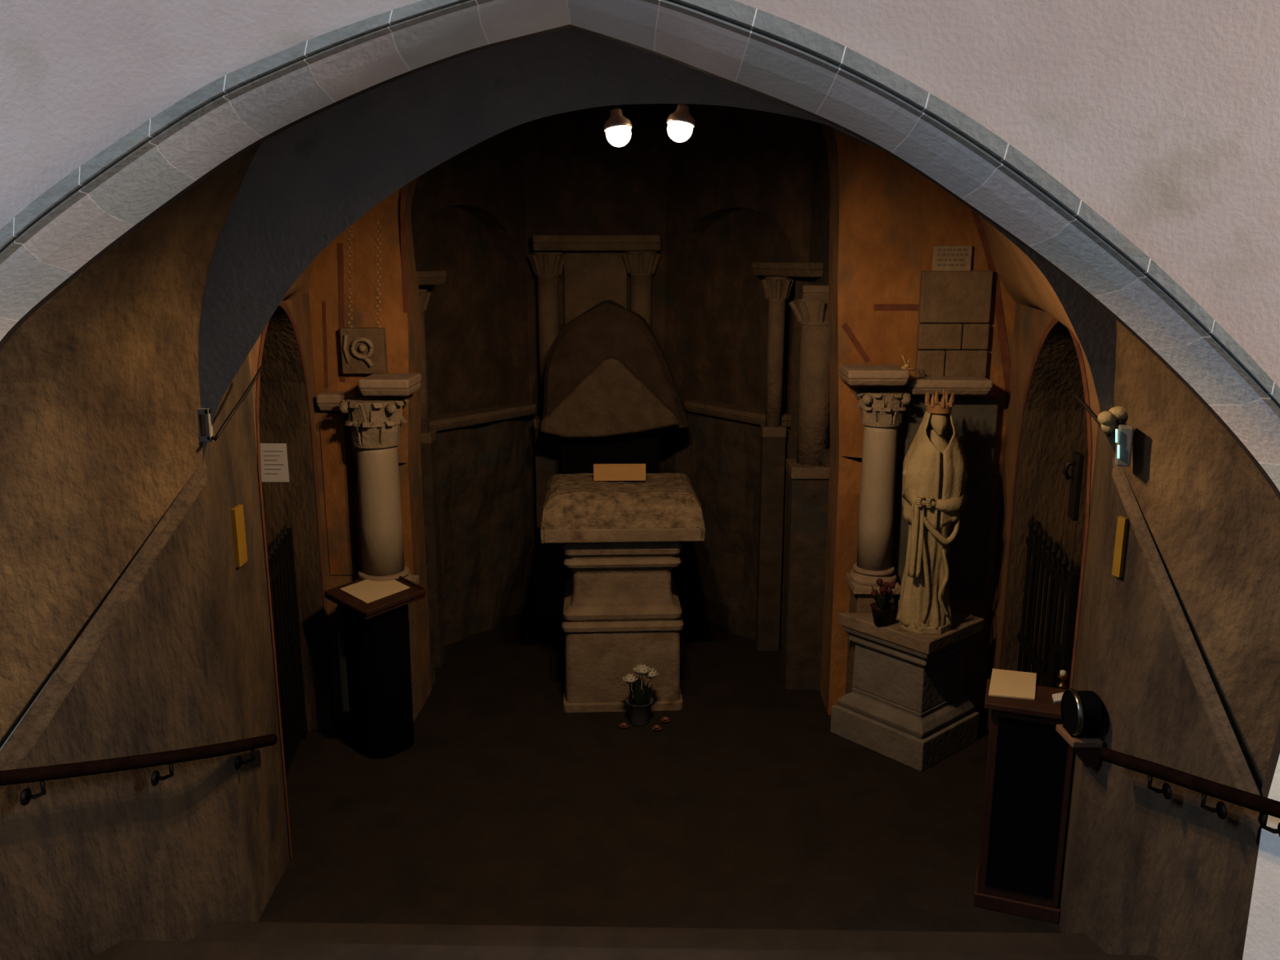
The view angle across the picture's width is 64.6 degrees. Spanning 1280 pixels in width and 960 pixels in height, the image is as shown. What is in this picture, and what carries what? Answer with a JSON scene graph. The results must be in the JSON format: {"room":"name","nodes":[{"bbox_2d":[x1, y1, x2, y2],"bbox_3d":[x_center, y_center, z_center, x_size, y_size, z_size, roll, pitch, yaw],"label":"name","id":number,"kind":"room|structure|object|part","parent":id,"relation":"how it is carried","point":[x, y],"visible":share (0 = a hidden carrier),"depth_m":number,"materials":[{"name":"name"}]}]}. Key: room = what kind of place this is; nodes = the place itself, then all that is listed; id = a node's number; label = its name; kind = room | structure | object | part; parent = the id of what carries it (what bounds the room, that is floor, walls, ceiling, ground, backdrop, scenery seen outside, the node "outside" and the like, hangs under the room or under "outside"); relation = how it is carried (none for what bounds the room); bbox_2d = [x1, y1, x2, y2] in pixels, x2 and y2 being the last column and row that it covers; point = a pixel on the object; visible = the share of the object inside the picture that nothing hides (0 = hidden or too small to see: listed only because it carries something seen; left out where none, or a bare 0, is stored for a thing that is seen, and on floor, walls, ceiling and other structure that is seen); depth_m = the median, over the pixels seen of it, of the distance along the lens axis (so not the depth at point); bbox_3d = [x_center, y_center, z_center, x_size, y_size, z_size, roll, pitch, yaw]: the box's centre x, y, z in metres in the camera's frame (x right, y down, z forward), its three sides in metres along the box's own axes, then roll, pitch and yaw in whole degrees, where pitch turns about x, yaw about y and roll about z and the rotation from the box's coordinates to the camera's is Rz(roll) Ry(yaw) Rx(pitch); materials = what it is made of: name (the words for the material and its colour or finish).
{"room":"church","nodes":[
{"label":"church","id":0,"kind":"room"},
{"bbox_2d":[0,354,290,959],"bbox_3d":[-1.934,0.746,4.127,0.242,2.760,1.516,5,13,20],"label":"wall","id":1,"kind":"structure","parent":0,"point":[91,864],"depth_m":4.10,"materials":[{"name":"paint"}]},
{"bbox_2d":[0,461,207,797],"bbox_3d":[-2.029,0.573,3.809,0.013,1.158,0.974,9,15,34],"label":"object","id":2,"kind":"structure","parent":1,"relation":"attached to","point":[22,740],"depth_m":3.78,"materials":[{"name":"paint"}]},
{"bbox_2d":[0,733,277,805],"bbox_3d":[-1.911,1.101,3.944,0.244,0.555,1.470,6,14,24],"label":"handrail","id":3,"kind":"object","parent":1,"relation":"attached to","point":[41,774],"visible":1,"depth_m":3.82,"materials":[{"name":"brown wood"}]},
{"bbox_2d":[196,408,213,441],"bbox_3d":[-1.739,-0.220,4.038,0.060,0.135,0.028,0,12,1],"label":"lamp","id":4,"kind":"object","parent":1,"relation":"attached to","point":[206,427],"visible":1,"depth_m":4.03,"materials":[{"name":"paint"}]},
{"bbox_2d":[230,504,247,567],"bbox_3d":[-1.760,0.245,4.447,0.018,0.259,0.100,0,12,-2],"label":"marker","id":5,"kind":"object","parent":1,"relation":"attached to","point":[237,513],"visible":1,"depth_m":4.42,"materials":[{"name":"paint"}]},
{"bbox_2d":[56,292,335,853],"bbox_3d":[-2.456,0.283,5.659,1.084,3.000,1.872,-2,13,-8],"label":"wall","id":6,"kind":"structure","parent":0,"point":[283,407],"depth_m":6.22,"materials":[{"name":"paint"}]},
{"bbox_2d":[259,443,288,482],"bbox_3d":[-2.233,-0.105,6.177,0.170,0.240,0.006,0,12,1],"label":"notice sheet","id":7,"kind":"object","parent":6,"relation":"attached to","point":[273,456],"visible":0.97,"depth_m":6.18,"materials":[{"name":"white paper"}]},
{"bbox_2d":[256,299,333,860],"bbox_3d":[-1.887,0.408,5.571,0.001,2.795,1.510,-2,13,-8],"label":"trim","id":8,"kind":"structure","parent":6,"relation":"attached to","point":[282,304],"depth_m":5.02,"materials":[{"name":"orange paint"}]},
{"bbox_2d":[411,142,830,691],"bbox_3d":[-0.227,-0.547,7.674,3.185,3.750,2.008,0,12,1],"label":"wall","id":9,"kind":"structure","parent":0,"point":[475,219],"depth_m":8.17,"materials":[{"name":"stone"}]},
{"bbox_2d":[428,402,537,431],"bbox_3d":[-1.277,-0.496,7.955,0.200,0.090,1.156,9,16,36],"label":"molding","id":10,"kind":"structure","parent":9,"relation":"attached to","point":[486,415],"depth_m":7.89,"materials":[{"name":"stone"}]},
{"bbox_2d":[563,250,627,324],"bbox_3d":[-0.362,-1.571,8.378,0.520,0.800,0.180,0,12,1],"label":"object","id":11,"kind":"object","parent":9,"relation":"attached to","point":[591,277],"visible":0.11,"depth_m":8.27,"materials":[{"name":"stone"}]},
{"bbox_2d":[684,399,791,427],"bbox_3d":[0.764,-0.528,7.997,0.200,0.090,1.076,-9,15,-36],"label":"ledge","id":12,"kind":"object","parent":9,"relation":"attached to","point":[722,410],"visible":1,"depth_m":7.95,"materials":[{"name":"stone"}]},
{"bbox_2d":[87,921,1158,959],"bbox_3d":[0.011,1.899,2.095,4.650,1.585,4.470,0,12,1],"label":"step","id":13,"kind":"structure","parent":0,"point":[225,940],"depth_m":4.27,"materials":[{"name":"stone"}]},
{"bbox_2d":[0,0,1279,387],"bbox_3d":[0.066,0.512,3.237,15.000,10.400,0.300,0,12,1],"label":"wall","id":14,"kind":"structure","parent":0,"point":[1162,117],"depth_m":2.73,"materials":[{"name":"paint"}]},
{"bbox_2d":[0,0,1279,959],"bbox_3d":[-0.103,0.591,3.224,4.971,4.052,0.345,0,12,1],"label":"trim","id":15,"kind":"structure","parent":14,"relation":"attached to","point":[86,214],"depth_m":2.83,"materials":[{"name":"stone"}]},
{"bbox_2d":[0,142,1279,790],"bbox_3d":[-0.064,-0.359,3.579,4.555,2.831,0.760,0,12,1],"label":"wall","id":16,"kind":"structure","parent":0,"point":[100,390],"depth_m":3.65,"materials":[{"name":"paint"}]},
{"bbox_2d":[1115,424,1133,466],"bbox_3d":[1.830,-0.131,3.843,0.064,0.150,0.080,5,13,21],"label":"lamp","id":17,"kind":"object","parent":16,"relation":"attached to","point":[1124,435],"visible":1,"depth_m":3.81,"materials":[{"name":"grey plastic"}]},
{"bbox_2d":[462,103,826,160],"bbox_3d":[0.165,-3.079,7.080,5.200,1.450,1.960,0,12,1],"label":"ceiling","id":18,"kind":"structure","parent":0,"point":[580,135],"depth_m":7.97,"materials":[{"name":"paint"}]},
{"bbox_2d":[213,215,1088,420],"bbox_3d":[0.097,-1.406,4.937,4.330,1.991,2.350,0,12,1],"label":"ceiling","id":19,"kind":"structure","parent":0,"point":[1021,277],"depth_m":5.29,"materials":[{"name":"paint"}]},
{"bbox_2d":[213,365,263,440],"bbox_3d":[-1.655,-0.323,4.191,0.020,0.260,0.402,2,13,10],"label":"cable","id":20,"kind":"object","parent":19,"relation":"attached to","point":[215,437],"visible":1,"depth_m":4.17,"materials":[{"name":"black metal"}]},
{"bbox_2d":[604,106,631,146],"bbox_3d":[-0.083,-1.346,3.864,0.107,0.153,0.183,0,12,1],"label":"spot lamp","id":21,"kind":"object","parent":19,"relation":"attached to","point":[617,128],"visible":1,"depth_m":3.80,"materials":[{"name":"beige"}]},
{"bbox_3d":[-0.081,-1.310,3.830,0.096,0.096,0.096,0,12,1],"label":"bulb","id":22,"kind":"part","parent":21,"relation":"part of","materials":[{"name":"beige"}]},
{"bbox_2d":[666,103,694,142],"bbox_3d":[0.155,-1.361,3.855,0.107,0.152,0.183,0,12,1],"label":"spot lamp","id":23,"kind":"object","parent":19,"relation":"attached to","point":[681,123],"visible":1,"depth_m":3.79,"materials":[{"name":"beige"}]},
{"bbox_3d":[0.151,-1.325,3.822,0.096,0.096,0.096,0,12,1],"label":"bulb","id":24,"kind":"part","parent":23,"relation":"part of","materials":[{"name":"beige"}]},
{"bbox_2d":[1072,392,1111,436],"bbox_3d":[1.807,-0.264,4.060,0.020,0.135,0.288,-1,13,-5],"label":"cable","id":25,"kind":"object","parent":19,"relation":"attached to","point":[1075,395],"visible":0.86,"depth_m":4.06,"materials":[{"name":"black metal"}]},
{"bbox_2d":[198,27,1116,461],"bbox_3d":[0.059,-0.942,3.837,3.636,1.806,0.001,0,12,1],"label":"wall","id":26,"kind":"structure","parent":0,"point":[308,182],"depth_m":3.80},
{"bbox_2d":[257,602,1061,933],"bbox_3d":[0.140,1.593,6.957,7.200,0.120,5.100,0,12,1],"label":"floor","id":27,"kind":"structure","parent":0,"point":[506,806],"depth_m":5.59,"materials":[{"name":"stone"}]},
{"bbox_2d":[266,524,307,777],"bbox_3d":[-2.068,1.040,5.831,0.100,1.408,1.010,-2,13,-8],"label":"iron gate","id":28,"kind":"object","parent":27,"relation":"on","point":[281,560],"visible":0.66,"depth_m":6.02,"materials":[{"name":"black"}]},
{"bbox_2d":[324,576,426,759],"bbox_3d":[-1.620,1.141,6.261,0.493,1.065,0.440,10,16,39],"label":"lectern","id":29,"kind":"object","parent":27,"relation":"on","point":[373,637],"visible":0.84,"depth_m":6.12,"materials":[{"name":"black wood"}]},
{"bbox_3d":[-1.823,1.081,6.264,0.042,0.681,0.200,-1,13,-5],"label":"panel","id":30,"kind":"part","parent":29,"relation":"part of","materials":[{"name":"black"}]},
{"bbox_2d":[339,579,409,603],"bbox_3d":[-1.613,0.659,6.168,0.281,0.050,0.310,10,16,39],"label":"paper sheet","id":31,"kind":"object","parent":29,"relation":"on","point":[366,591],"visible":0.86,"depth_m":6.15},
{"bbox_2d":[338,373,421,723],"bbox_3d":[-1.595,0.487,6.393,0.452,2.284,0.399,0,12,1],"label":"marble column","id":32,"kind":"structure","parent":27,"relation":"on","point":[375,419],"depth_m":6.19,"materials":[{"name":"stone"}]},
{"bbox_2d":[339,327,387,373],"bbox_3d":[-1.715,-0.800,6.278,0.270,0.283,0.113,0,12,1],"label":"carved relief","id":33,"kind":"object","parent":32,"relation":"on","point":[363,349],"visible":1,"depth_m":6.25,"materials":[{"name":"stone"}]},
{"bbox_2d":[418,288,444,667],"bbox_3d":[-1.567,0.029,7.336,0.224,2.772,0.223,5,13,20],"label":"column","id":34,"kind":"structure","parent":27,"relation":"on","point":[428,445],"depth_m":7.33,"materials":[{"name":"stone"}]},
{"bbox_2d":[416,270,446,285],"bbox_3d":[-1.637,-1.426,7.151,0.250,0.100,0.579,6,14,26],"label":"capital","id":35,"kind":"object","parent":34,"relation":"on","point":[424,277],"visible":0.41,"depth_m":7.21,"materials":[{"name":"stone"}]},
{"bbox_2d":[528,252,566,614],"bbox_3d":[-0.743,-0.347,8.443,0.316,3.027,0.315,0,12,1],"label":"column","id":36,"kind":"structure","parent":27,"relation":"on","point":[547,266],"depth_m":8.35,"materials":[{"name":"stone"}]},
{"bbox_2d":[540,299,688,635],"bbox_3d":[-0.193,-0.069,8.011,1.148,2.671,0.640,0,12,1],"label":"niche","id":37,"kind":"object","parent":27,"relation":"on","point":[611,388],"visible":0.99,"depth_m":7.62,"materials":[{"name":"black paint"}]},
{"bbox_2d":[540,299,688,434],"bbox_3d":[-0.192,-0.895,7.899,1.148,1.011,0.500,0,12,1],"label":"hood","id":38,"kind":"object","parent":37,"relation":"attached to","point":[607,329],"depth_m":7.64,"materials":[{"name":"brown stone"}]},
{"bbox_2d":[540,472,705,712],"bbox_3d":[-0.131,0.742,7.057,1.062,1.500,0.929,-1,12,-3],"label":"altar","id":39,"kind":"object","parent":27,"relation":"on","point":[620,540],"visible":0.98,"depth_m":6.71,"materials":[{"name":"stone"}]},
{"bbox_2d":[593,463,645,480],"bbox_3d":[-0.139,-0.058,6.941,0.356,0.115,0.070,0,12,-2],"label":"sign board","id":40,"kind":"object","parent":39,"relation":"on","point":[602,472],"visible":1,"depth_m":6.91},
{"bbox_3d":[-0.130,0.415,6.968,0.780,0.202,0.741,-1,12,-3],"label":"moulding","id":41,"kind":"part","parent":39,"relation":"part of","materials":[{"name":"stone"}]},
{"bbox_3d":[-0.130,0.822,7.058,0.810,0.226,0.770,-1,12,-3],"label":"moulding","id":42,"kind":"part","parent":39,"relation":"part of","materials":[{"name":"stone"}]},
{"bbox_2d":[619,722,628,728],"bbox_3d":[-0.105,1.598,6.586,0.070,0.029,0.061,0,12,1],"label":"flower","id":43,"kind":"object","parent":27,"relation":"on","point":[623,725],"visible":1,"depth_m":6.58,"materials":[{"name":"pink plant"}]},
{"bbox_2d":[621,251,660,328],"bbox_3d":[0.009,-0.352,8.445,0.316,3.036,0.315,0,12,1],"label":"column","id":44,"kind":"structure","parent":27,"relation":"on","point":[641,266],"depth_m":8.11,"materials":[{"name":"stone"}]},
{"bbox_2d":[532,235,660,250],"bbox_3d":[-0.340,-1.907,8.150,1.008,0.120,0.400,0,12,0],"label":"lintel","id":45,"kind":"object","parent":44,"relation":"on","point":[541,242],"visible":0.99,"depth_m":7.96,"materials":[{"name":"stone"}]},
{"bbox_2d":[622,663,658,726],"bbox_3d":[0.002,1.401,6.615,0.208,0.405,0.201,8,15,31],"label":"potted flowers","id":46,"kind":"object","parent":27,"relation":"on","point":[639,702],"visible":1,"depth_m":6.59,"materials":[{"name":"metal"}]},
{"bbox_3d":[-0.062,1.382,6.595,0.105,0.250,0.107,0,12,1],"label":"flower","id":47,"kind":"part","parent":46,"relation":"part of","materials":[{"name":"white plant"}]},
{"bbox_3d":[0.000,1.351,6.668,0.095,0.280,0.098,0,12,1],"label":"flower","id":48,"kind":"part","parent":46,"relation":"part of","materials":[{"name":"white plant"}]},
{"bbox_3d":[0.019,1.351,6.607,0.114,0.305,0.117,0,12,1],"label":"flower","id":49,"kind":"part","parent":46,"relation":"part of","materials":[{"name":"white plant"}]},
{"bbox_3d":[0.074,1.364,6.619,0.105,0.276,0.107,0,12,1],"label":"flower","id":50,"kind":"part","parent":46,"relation":"part of","materials":[{"name":"white plant"}]},
{"bbox_2d":[651,724,662,730],"bbox_3d":[0.109,1.605,6.554,0.070,0.029,0.061,0,12,1],"label":"flower","id":51,"kind":"object","parent":27,"relation":"on","point":[656,727],"visible":1,"depth_m":6.55,"materials":[{"name":"pink plant"}]},
{"bbox_2d":[660,716,670,722],"bbox_3d":[0.168,1.580,6.668,0.070,0.029,0.061,0,12,1],"label":"flower","id":52,"kind":"object","parent":27,"relation":"on","point":[664,719],"visible":1,"depth_m":6.67,"materials":[{"name":"pink plant"}]},
{"bbox_2d":[755,276,793,650],"bbox_3d":[0.998,-0.081,7.643,0.223,2.853,0.222,5,13,20],"label":"column","id":53,"kind":"structure","parent":27,"relation":"on","point":[776,289],"depth_m":7.59,"materials":[{"name":"stone"}]},
{"bbox_2d":[751,262,822,277],"bbox_3d":[1.099,-1.520,7.301,0.250,0.100,0.746,-6,14,-24],"label":"capital","id":54,"kind":"object","parent":53,"relation":"on","point":[807,269],"visible":0.78,"depth_m":7.13,"materials":[{"name":"stone"}]},
{"bbox_2d":[780,297,830,689],"bbox_3d":[1.187,0.124,7.019,0.397,2.722,0.396,0,12,1],"label":"column","id":55,"kind":"structure","parent":27,"relation":"on","point":[807,480],"depth_m":6.91,"materials":[{"name":"stone"}]},
{"bbox_2d":[801,284,828,299],"bbox_3d":[1.180,-1.238,6.686,0.215,0.100,0.220,1,13,6],"label":"capital","id":56,"kind":"object","parent":55,"relation":"on","point":[810,291],"visible":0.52,"depth_m":6.59,"materials":[{"name":"stone"}]},
{"bbox_2d":[839,364,911,693],"bbox_3d":[1.435,0.459,6.379,0.418,2.346,0.418,0,12,1],"label":"marble column","id":57,"kind":"structure","parent":27,"relation":"on","point":[882,410],"depth_m":6.21,"materials":[{"name":"stone"}]},
{"bbox_2d":[901,354,915,370],"bbox_3d":[1.578,-0.690,5.959,0.085,0.096,0.036,0,12,1],"label":"ornament","id":58,"kind":"object","parent":57,"relation":"on","point":[906,366],"visible":1,"depth_m":5.95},
{"bbox_2d":[830,613,984,771],"bbox_3d":[1.683,1.241,6.383,0.620,0.817,0.681,-11,16,-40],"label":"pedestal","id":59,"kind":"object","parent":27,"relation":"on","point":[907,704],"visible":0.98,"depth_m":6.18,"materials":[{"name":"grey stone"}]},
{"bbox_2d":[870,577,896,626],"bbox_3d":[1.468,0.738,6.112,0.162,0.282,0.155,0,12,1],"label":"flower pot","id":60,"kind":"object","parent":59,"relation":"on","point":[882,610],"visible":1,"depth_m":6.09,"materials":[{"name":"black ceramic"}]},
{"bbox_3d":[1.429,0.724,6.109,0.076,0.133,0.041,-5,13,-21],"label":"flower","id":61,"kind":"part","parent":60,"relation":"part of","materials":[{"name":"red plant"}]},
{"bbox_3d":[1.452,0.688,6.129,0.053,0.193,0.041,5,14,23],"label":"flower","id":62,"kind":"part","parent":60,"relation":"part of","materials":[{"name":"red plant"}]},
{"bbox_3d":[1.467,0.819,6.131,0.152,0.115,0.152,0,12,1],"label":"pot","id":63,"kind":"part","parent":60,"relation":"part of","materials":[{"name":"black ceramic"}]},
{"bbox_3d":[1.456,0.715,6.080,0.046,0.163,0.050,-5,13,-21],"label":"flower","id":64,"kind":"part","parent":60,"relation":"part of","materials":[{"name":"red plant"}]},
{"bbox_3d":[1.485,0.702,6.138,0.041,0.163,0.078,5,14,23],"label":"flower","id":65,"kind":"part","parent":60,"relation":"part of","materials":[{"name":"red plant"}]},
{"bbox_3d":[1.495,0.724,6.107,0.055,0.133,0.041,-5,13,-21],"label":"flower","id":66,"kind":"part","parent":60,"relation":"part of","materials":[{"name":"red plant"}]},
{"bbox_3d":[1.498,0.699,6.080,0.042,0.193,0.075,-6,14,-24],"label":"flower","id":67,"kind":"part","parent":60,"relation":"part of","materials":[{"name":"red plant"}]},
{"bbox_3d":[1.680,1.428,6.227,0.844,0.135,0.466,0,12,1],"label":"moulding","id":68,"kind":"part","parent":59,"relation":"part of","materials":[{"name":"grey stone"}]},
{"bbox_3d":[1.681,1.019,6.136,0.842,0.114,0.465,0,12,1],"label":"moulding","id":69,"kind":"part","parent":59,"relation":"part of","materials":[{"name":"grey stone"}]},
{"bbox_2d":[895,388,968,634],"bbox_3d":[1.717,0.176,5.947,0.387,1.450,0.351,-1,13,-5],"label":"statue","id":70,"kind":"object","parent":59,"relation":"on","point":[934,495],"visible":1,"depth_m":5.85,"materials":[{"name":"stone"}]},
{"bbox_2d":[919,511,929,622],"bbox_3d":[1.651,0.509,5.886,0.095,0.678,0.040,0,12,1],"label":"drapery","id":71,"kind":"object","parent":70,"relation":"hanging from","point":[924,517],"depth_m":5.89,"materials":[{"name":"stone"}]},
{"bbox_2d":[919,507,959,545],"bbox_3d":[1.734,0.263,5.834,0.268,0.225,0.078,-3,13,-11],"label":"drapery","id":72,"kind":"object","parent":70,"relation":"hanging from","point":[935,523],"depth_m":5.83,"materials":[{"name":"stone"}]},
{"bbox_3d":[1.719,-0.461,5.805,0.158,0.144,0.163,-5,13,-21],"label":"crown","id":73,"kind":"part","parent":70,"relation":"part of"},
{"bbox_2d":[937,548,949,617],"bbox_3d":[1.781,0.605,5.909,0.078,0.420,0.030,-2,13,-7],"label":"drapery","id":74,"kind":"object","parent":70,"relation":"hanging from","point":[942,611],"depth_m":5.92,"materials":[{"name":"stone"}]},
{"bbox_2d":[973,679,1074,924],"bbox_3d":[1.814,1.496,4.716,0.457,1.039,0.290,5,13,20],"label":"lectern","id":75,"kind":"object","parent":27,"relation":"on","point":[1030,765],"visible":0.8,"depth_m":4.61,"materials":[{"name":"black wood"}]},
{"bbox_2d":[988,668,1036,699],"bbox_3d":[1.745,0.955,4.736,0.199,0.007,0.340,5,13,21],"label":"paper sheet","id":76,"kind":"object","parent":75,"relation":"on","point":[1003,683],"visible":1,"depth_m":4.72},
{"bbox_3d":[1.755,1.493,4.614,0.287,0.849,0.016,5,13,20],"label":"panel","id":77,"kind":"part","parent":75,"relation":"part of","materials":[{"name":"black paint"}]},
{"bbox_2d":[1052,692,1063,703],"bbox_3d":[1.897,0.986,4.589,0.055,0.011,0.123,5,13,20],"label":"card","id":78,"kind":"object","parent":75,"relation":"on","point":[1057,697],"visible":0.64,"depth_m":4.58,"materials":[{"name":"white paper"}]},
{"bbox_2d":[1056,670,1068,688],"bbox_3d":[1.968,0.923,4.716,0.048,0.080,0.048,0,12,1],"label":"holder","id":79,"kind":"object","parent":75,"relation":"on","point":[1062,675],"visible":1,"depth_m":4.70,"materials":[{"name":"brown"}]},
{"bbox_2d":[1059,670,1066,675],"bbox_3d":[1.968,0.901,4.711,0.028,0.035,0.028,0,12,1],"label":"candle","id":80,"kind":"object","parent":79,"relation":"on","point":[1062,673],"depth_m":4.70,"materials":[{"name":"white wax"}]},
{"bbox_3d":[1.975,1.507,4.667,0.019,0.839,0.170,5,13,20],"label":"panel","id":81,"kind":"part","parent":75,"relation":"part of","materials":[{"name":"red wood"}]},
{"bbox_2d":[308,123,1015,716],"bbox_3d":[0.127,-0.698,6.476,4.353,4.562,0.350,0,12,1],"label":"wall","id":82,"kind":"structure","parent":0,"point":[886,219],"depth_m":6.25,"materials":[{"name":"paint"}]},
{"bbox_2d":[322,301,328,387],"bbox_3d":[-1.960,-0.842,6.307,0.038,0.539,0.001,0,12,1],"label":"trim","id":83,"kind":"structure","parent":82,"relation":"attached to","point":[323,302],"depth_m":6.31,"materials":[{"name":"red paint"}]},
{"bbox_2d":[320,422,353,574],"bbox_3d":[-1.915,0.125,6.398,0.147,0.989,0.009,0,12,1],"label":"trim","id":84,"kind":"structure","parent":82,"relation":"attached to","point":[332,433],"depth_m":6.39,"materials":[{"name":"paint"}]},
{"bbox_2d":[314,410,359,717],"bbox_3d":[-1.959,0.572,6.566,0.243,2.045,0.125,0,12,1],"label":"trim","id":85,"kind":"structure","parent":82,"relation":"attached to","point":[332,581],"depth_m":6.49,"materials":[{"name":"paint"}]},
{"bbox_2d":[315,391,362,410],"bbox_3d":[-1.870,-0.490,6.311,0.244,0.108,0.170,0,12,1],"label":"stone impost","id":86,"kind":"object","parent":82,"relation":"attached to","point":[326,400],"visible":0.64,"depth_m":6.23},
{"bbox_2d":[337,243,345,382],"bbox_3d":[-1.848,-1.029,6.263,0.075,0.851,0.001,0,12,1],"label":"trim","id":87,"kind":"structure","parent":82,"relation":"attached to","point":[340,246],"depth_m":6.24,"materials":[{"name":"red paint"}]},
{"bbox_2d":[346,225,352,327],"bbox_3d":[-1.780,-1.255,6.212,0.070,0.647,0.006,0,12,1],"label":"trim","id":88,"kind":"structure","parent":82,"relation":"attached to","point":[350,226],"depth_m":6.21,"materials":[{"name":"paint"}]},
{"bbox_2d":[375,221,381,327],"bbox_3d":[-1.605,-1.254,6.208,0.067,0.646,0.006,0,12,1],"label":"trim","id":89,"kind":"structure","parent":82,"relation":"attached to","point":[376,222],"depth_m":6.21,"materials":[{"name":"paint"}]},
{"bbox_2d":[400,191,408,312],"bbox_3d":[-1.435,-1.388,6.175,0.049,0.724,0.001,0,12,1],"label":"trim","id":90,"kind":"structure","parent":82,"relation":"attached to","point":[402,193],"depth_m":6.17,"materials":[{"name":"red paint"}]},
{"bbox_2d":[841,322,870,363],"bbox_3d":[1.330,-0.843,6.234,0.188,0.250,0.001,0,12,1],"label":"trim","id":91,"kind":"structure","parent":82,"relation":"attached to","point":[845,326],"depth_m":6.23,"materials":[{"name":"red paint"}]},
{"bbox_2d":[873,303,919,311],"bbox_3d":[1.569,-1.054,6.182,0.281,0.040,0.001,0,12,1],"label":"trim","id":92,"kind":"structure","parent":82,"relation":"attached to","point":[877,307],"depth_m":6.18,"materials":[{"name":"red paint"}]},
{"bbox_2d":[894,396,998,598],"bbox_3d":[1.930,0.122,6.405,0.556,1.292,0.075,0,12,1],"label":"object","id":93,"kind":"structure","parent":82,"relation":"attached to","point":[974,419],"depth_m":6.35,"materials":[{"name":"stone"}]},
{"bbox_2d":[903,375,992,395],"bbox_3d":[1.865,-0.576,6.162,0.480,0.094,0.260,0,12,1],"label":"stone impost","id":94,"kind":"object","parent":82,"relation":"attached to","point":[916,385],"visible":0.81,"depth_m":6.04,"materials":[{"name":"stone"}]},
{"bbox_2d":[931,245,972,271],"bbox_3d":[1.879,-1.330,6.101,0.230,0.160,0.032,0,12,1],"label":"wall plaque","id":95,"kind":"object","parent":82,"relation":"attached to","point":[944,258],"visible":1,"depth_m":6.09,"materials":[{"name":"stone"}]},
{"bbox_2d":[915,271,993,377],"bbox_3d":[1.913,-0.948,6.176,0.425,0.644,0.060,0,12,1],"label":"stone block","id":96,"kind":"object","parent":82,"relation":"attached to","point":[948,300],"depth_m":6.15,"materials":[{"name":"stone"}]},
{"bbox_2d":[971,210,1010,411],"bbox_3d":[2.199,-0.455,6.300,0.441,2.395,0.001,0,12,1],"label":"trim","id":97,"kind":"structure","parent":82,"relation":"attached to","point":[996,290],"depth_m":6.17,"materials":[{"name":"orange paint"}]},
{"bbox_2d":[982,302,1261,794],"bbox_3d":[2.688,0.324,5.473,1.091,3.000,2.022,2,13,9],"label":"wall","id":98,"kind":"structure","parent":0,"point":[1055,425],"depth_m":5.99,"materials":[{"name":"paint"}]},
{"bbox_2d":[998,317,1091,688],"bbox_3d":[2.107,0.488,5.346,0.001,2.735,1.560,2,13,9],"label":"trim","id":99,"kind":"structure","parent":98,"relation":"attached to","point":[1054,321],"depth_m":4.67,"materials":[{"name":"red paint"}]},
{"bbox_2d":[1017,515,1080,688],"bbox_3d":[2.247,1.027,5.701,0.100,1.489,1.100,2,13,9],"label":"iron gate","id":100,"kind":"object","parent":98,"relation":"attached to","point":[1060,655],"visible":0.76,"depth_m":5.54,"materials":[{"name":"black"}]},
{"bbox_2d":[1062,451,1084,520],"bbox_3d":[1.997,0.028,4.708,0.077,0.310,0.100,2,13,9],"label":"door handle","id":101,"kind":"object","parent":98,"relation":"attached to","point":[1077,464],"visible":1,"depth_m":4.68,"materials":[{"name":"black metal"}]},
{"bbox_2d":[1058,408,1262,959],"bbox_3d":[1.974,0.796,3.990,0.160,2.720,1.258,-1,13,-5],"label":"wall","id":102,"kind":"structure","parent":0,"point":[1144,873],"depth_m":3.96,"materials":[{"name":"paint"}]},
{"bbox_2d":[1055,724,1102,767],"bbox_3d":[1.821,1.111,4.211,0.135,0.130,0.160,0,12,1],"label":"wall shelf","id":103,"kind":"object","parent":102,"relation":"attached to","point":[1087,749],"visible":0.74,"depth_m":4.15,"materials":[{"name":"paint"}]},
{"bbox_2d":[1060,688,1103,737],"bbox_3d":[1.829,0.960,4.183,0.110,0.192,0.192,0,12,1],"label":"drum","id":104,"kind":"object","parent":103,"relation":"on","point":[1082,711],"visible":1,"depth_m":4.13,"materials":[{"name":"black paint"}]},
{"bbox_2d":[1097,406,1127,432],"bbox_3d":[1.845,-0.233,3.924,0.140,0.107,0.078,0,12,1],"label":"corbel","id":105,"kind":"object","parent":102,"relation":"attached to","point":[1108,420],"visible":0.88,"depth_m":3.90,"materials":[{"name":"stone"}]},
{"bbox_2d":[1111,515,1128,577],"bbox_3d":[1.888,0.263,3.982,0.016,0.239,0.040,-4,13,-16],"label":"marker","id":106,"kind":"object","parent":102,"relation":"attached to","point":[1122,522],"visible":1,"depth_m":3.97,"materials":[{"name":"paint"}]},
{"bbox_2d":[1111,456,1260,846],"bbox_3d":[1.987,0.578,3.720,0.015,1.207,0.844,-4,13,-16],"label":"trim","id":107,"kind":"structure","parent":102,"relation":"attached to","point":[1241,776],"depth_m":3.67,"materials":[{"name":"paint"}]},
{"bbox_2d":[1098,747,1279,836],"bbox_3d":[1.982,1.080,3.547,0.101,0.312,0.927,-4,13,-16],"label":"handrail","id":108,"kind":"object","parent":102,"relation":"attached to","point":[1266,806],"visible":1,"depth_m":3.53,"materials":[{"name":"brown wood"}]}
]}

